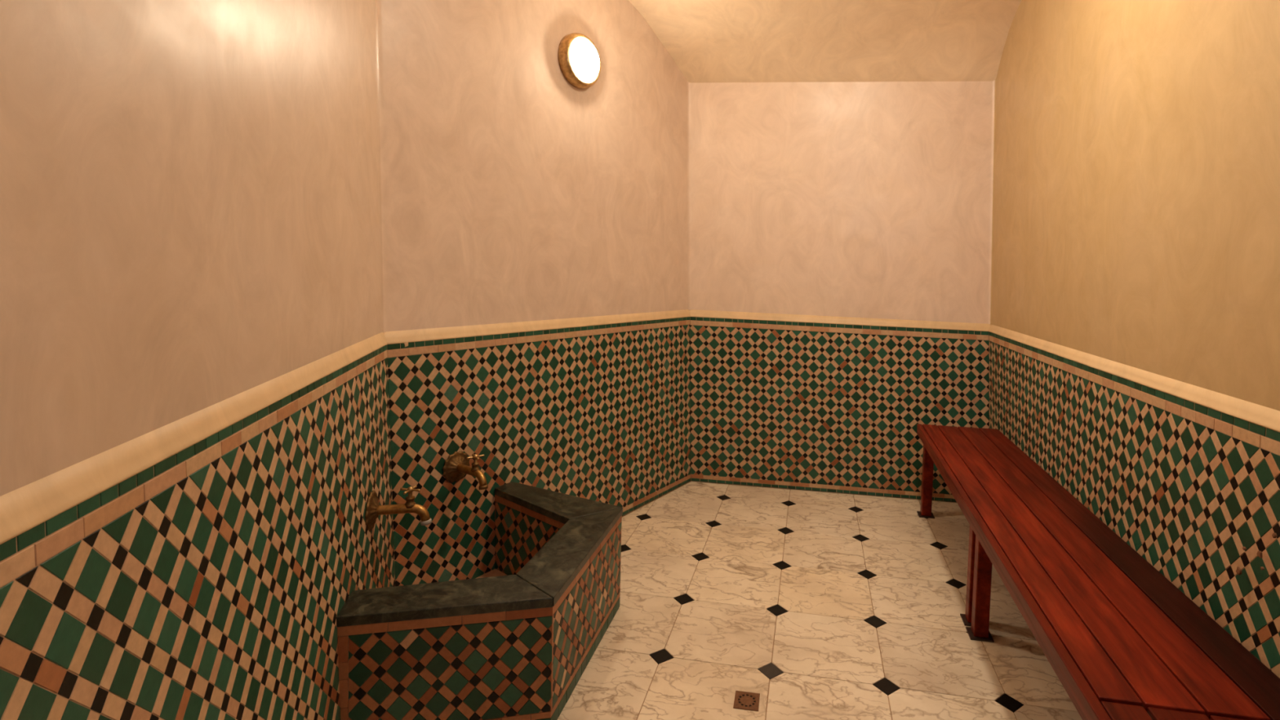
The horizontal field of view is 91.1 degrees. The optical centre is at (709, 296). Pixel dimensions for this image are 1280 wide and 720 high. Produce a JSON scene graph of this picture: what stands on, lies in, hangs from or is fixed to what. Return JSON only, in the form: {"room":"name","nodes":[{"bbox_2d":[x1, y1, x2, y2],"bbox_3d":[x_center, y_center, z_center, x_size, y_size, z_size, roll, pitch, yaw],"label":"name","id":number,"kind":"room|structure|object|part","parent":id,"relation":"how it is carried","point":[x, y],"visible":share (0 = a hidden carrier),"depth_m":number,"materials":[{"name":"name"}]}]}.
{"room":"spa","nodes":[
{"label":"spa","id":0,"kind":"room"},
{"bbox_2d":[0,0,395,719],"bbox_3d":[-0.874,-0.172,0.828,0.165,3.093,3.054,1,3,-14],"label":"wall","id":1,"kind":"structure","parent":0,"point":[195,429],"depth_m":1.05,"materials":[{"name":"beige paint"}]},
{"bbox_2d":[364,484,431,531],"bbox_3d":[-1.040,0.713,2.108,0.190,0.141,0.130,1,3,-14],"label":"tap","id":2,"kind":"object","parent":1,"relation":"attached to","point":[373,508],"visible":1,"depth_m":2.10,"materials":[{"name":"gold metal"}]},
{"bbox_3d":[-1.039,0.732,2.109,0.178,0.067,0.038,1,3,-14],"label":"spout","id":3,"kind":"part","parent":2,"relation":"part of","materials":[{"name":"gold metal"}]},
{"bbox_3d":[-1.013,0.685,2.113,0.034,0.054,0.034,2,3,9],"label":"valve stem","id":4,"kind":"part","parent":2,"relation":"part of","materials":[{"name":"gold metal"}]},
{"bbox_3d":[-1.012,0.652,2.111,0.053,0.019,0.053,-1,4,-39],"label":"cross handle","id":5,"kind":"part","parent":2,"relation":"part of","materials":[{"name":"gold metal"}]},
{"bbox_2d":[377,0,690,586],"bbox_3d":[-0.698,-0.288,3.200,0.151,3.088,2.114,3,3,31],"label":"wall","id":6,"kind":"structure","parent":0,"point":[535,224],"depth_m":2.88,"materials":[{"name":"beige paint"}]},
{"bbox_2d":[442,450,488,489],"bbox_3d":[-0.972,0.707,2.543,0.190,0.141,0.130,3,3,31],"label":"tap","id":7,"kind":"object","parent":6,"relation":"attached to","point":[457,464],"visible":1,"depth_m":2.55,"materials":[{"name":"gold metal"}]},
{"bbox_3d":[-0.971,0.726,2.543,0.178,0.067,0.038,3,3,31],"label":"spout","id":8,"kind":"part","parent":7,"relation":"part of","materials":[{"name":"gold metal"}]},
{"bbox_3d":[-0.947,0.648,2.526,0.055,0.019,0.055,2,3,9],"label":"cross handle","id":9,"kind":"part","parent":7,"relation":"part of","materials":[{"name":"gold metal"}]},
{"bbox_3d":[-0.948,0.680,2.528,0.034,0.054,0.034,2,3,9],"label":"valve stem","id":10,"kind":"part","parent":7,"relation":"part of","materials":[{"name":"gold metal"}]},
{"bbox_2d":[557,32,600,88],"bbox_3d":[-0.625,-1.176,3.107,0.104,0.262,0.262,3,3,31],"label":"wall lamp","id":11,"kind":"object","parent":6,"relation":"attached to","point":[579,58],"visible":1,"depth_m":3.05,"materials":[{"name":"white glass"}]},
{"bbox_2d":[557,480,1082,719],"bbox_3d":[0.025,1.384,1.758,2.724,0.061,4.808,2,3,9],"label":"floor","id":12,"kind":"structure","parent":0,"point":[820,605],"depth_m":2.54,"materials":[{"name":"white stone"}]},
{"bbox_2d":[336,481,622,719],"bbox_3d":[-0.798,1.091,2.285,0.771,0.425,1.125,2,3,9],"label":"basin","id":13,"kind":"object","parent":12,"relation":"on","point":[514,640],"visible":1,"depth_m":1.88,"materials":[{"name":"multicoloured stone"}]},
{"bbox_2d":[475,568,507,578],"bbox_3d":[-0.882,1.270,2.324,0.594,0.060,0.906,2,3,9],"label":"basin","id":14,"kind":"object","parent":13,"relation":"in","point":[495,572],"depth_m":2.73,"materials":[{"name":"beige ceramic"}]},
{"bbox_2d":[733,690,759,711],"bbox_3d":[0.124,1.339,2.066,0.082,0.003,0.082,2,3,8],"label":"floor drain","id":15,"kind":"object","parent":12,"relation":"on","point":[745,700],"visible":1,"depth_m":2.06,"materials":[{"name":"brown metal"}]},
{"bbox_2d":[916,423,1279,719],"bbox_3d":[1.077,1.127,1.593,0.497,0.528,4.255,2,3,9],"label":"bench","id":16,"kind":"object","parent":12,"relation":"on","point":[1123,642],"visible":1,"depth_m":1.78,"materials":[{"name":"red wood"}]},
{"bbox_3d":[1.273,1.286,3.674,0.087,0.006,0.080,2,3,9],"label":"foot plate","id":17,"kind":"part","parent":16,"relation":"part of","materials":[{"name":"black metal"}]},
{"bbox_3d":[1.280,1.036,3.661,0.055,0.494,0.052,2,3,9],"label":"leg","id":18,"kind":"part","parent":16,"relation":"part of","materials":[{"name":"red wood"}]},
{"bbox_3d":[1.089,1.338,2.573,0.087,0.006,0.080,2,3,9],"label":"foot plate","id":19,"kind":"part","parent":16,"relation":"part of","materials":[{"name":"black metal"}]},
{"bbox_3d":[1.096,1.088,2.560,0.055,0.494,0.052,2,3,9],"label":"leg","id":20,"kind":"part","parent":16,"relation":"part of","materials":[{"name":"red wood"}]},
{"bbox_3d":[1.073,1.342,2.478,0.087,0.006,0.080,2,3,9],"label":"foot plate","id":21,"kind":"part","parent":16,"relation":"part of","materials":[{"name":"black metal"}]},
{"bbox_3d":[1.080,1.093,2.465,0.055,0.494,0.052,2,3,9],"label":"leg","id":22,"kind":"part","parent":16,"relation":"part of","materials":[{"name":"red wood"}]},
{"bbox_3d":[0.874,0.884,1.616,0.027,0.058,4.255,2,3,10],"label":"rail","id":23,"kind":"part","parent":16,"relation":"part of","materials":[{"name":"red wood"}]},
{"bbox_2d":[628,0,1022,82],"bbox_3d":[0.099,-1.495,1.608,2.840,0.614,4.785,2,3,9],"label":"ceiling","id":24,"kind":"structure","parent":0,"point":[708,41],"depth_m":3.64,"materials":[{"name":"paint"}]},
{"bbox_2d":[688,80,995,502],"bbox_3d":[0.808,-0.047,3.982,1.959,2.610,0.112,2,3,8],"label":"wall","id":25,"kind":"structure","parent":0,"point":[840,233],"depth_m":3.94,"materials":[{"name":"paint"}]},
{"bbox_2d":[988,0,1279,678],"bbox_3d":[1.420,-0.141,1.467,0.149,3.093,4.770,2,3,8],"label":"wall","id":26,"kind":"structure","parent":0,"point":[1134,332],"depth_m":2.05,"materials":[{"name":"paint"}]}
]}

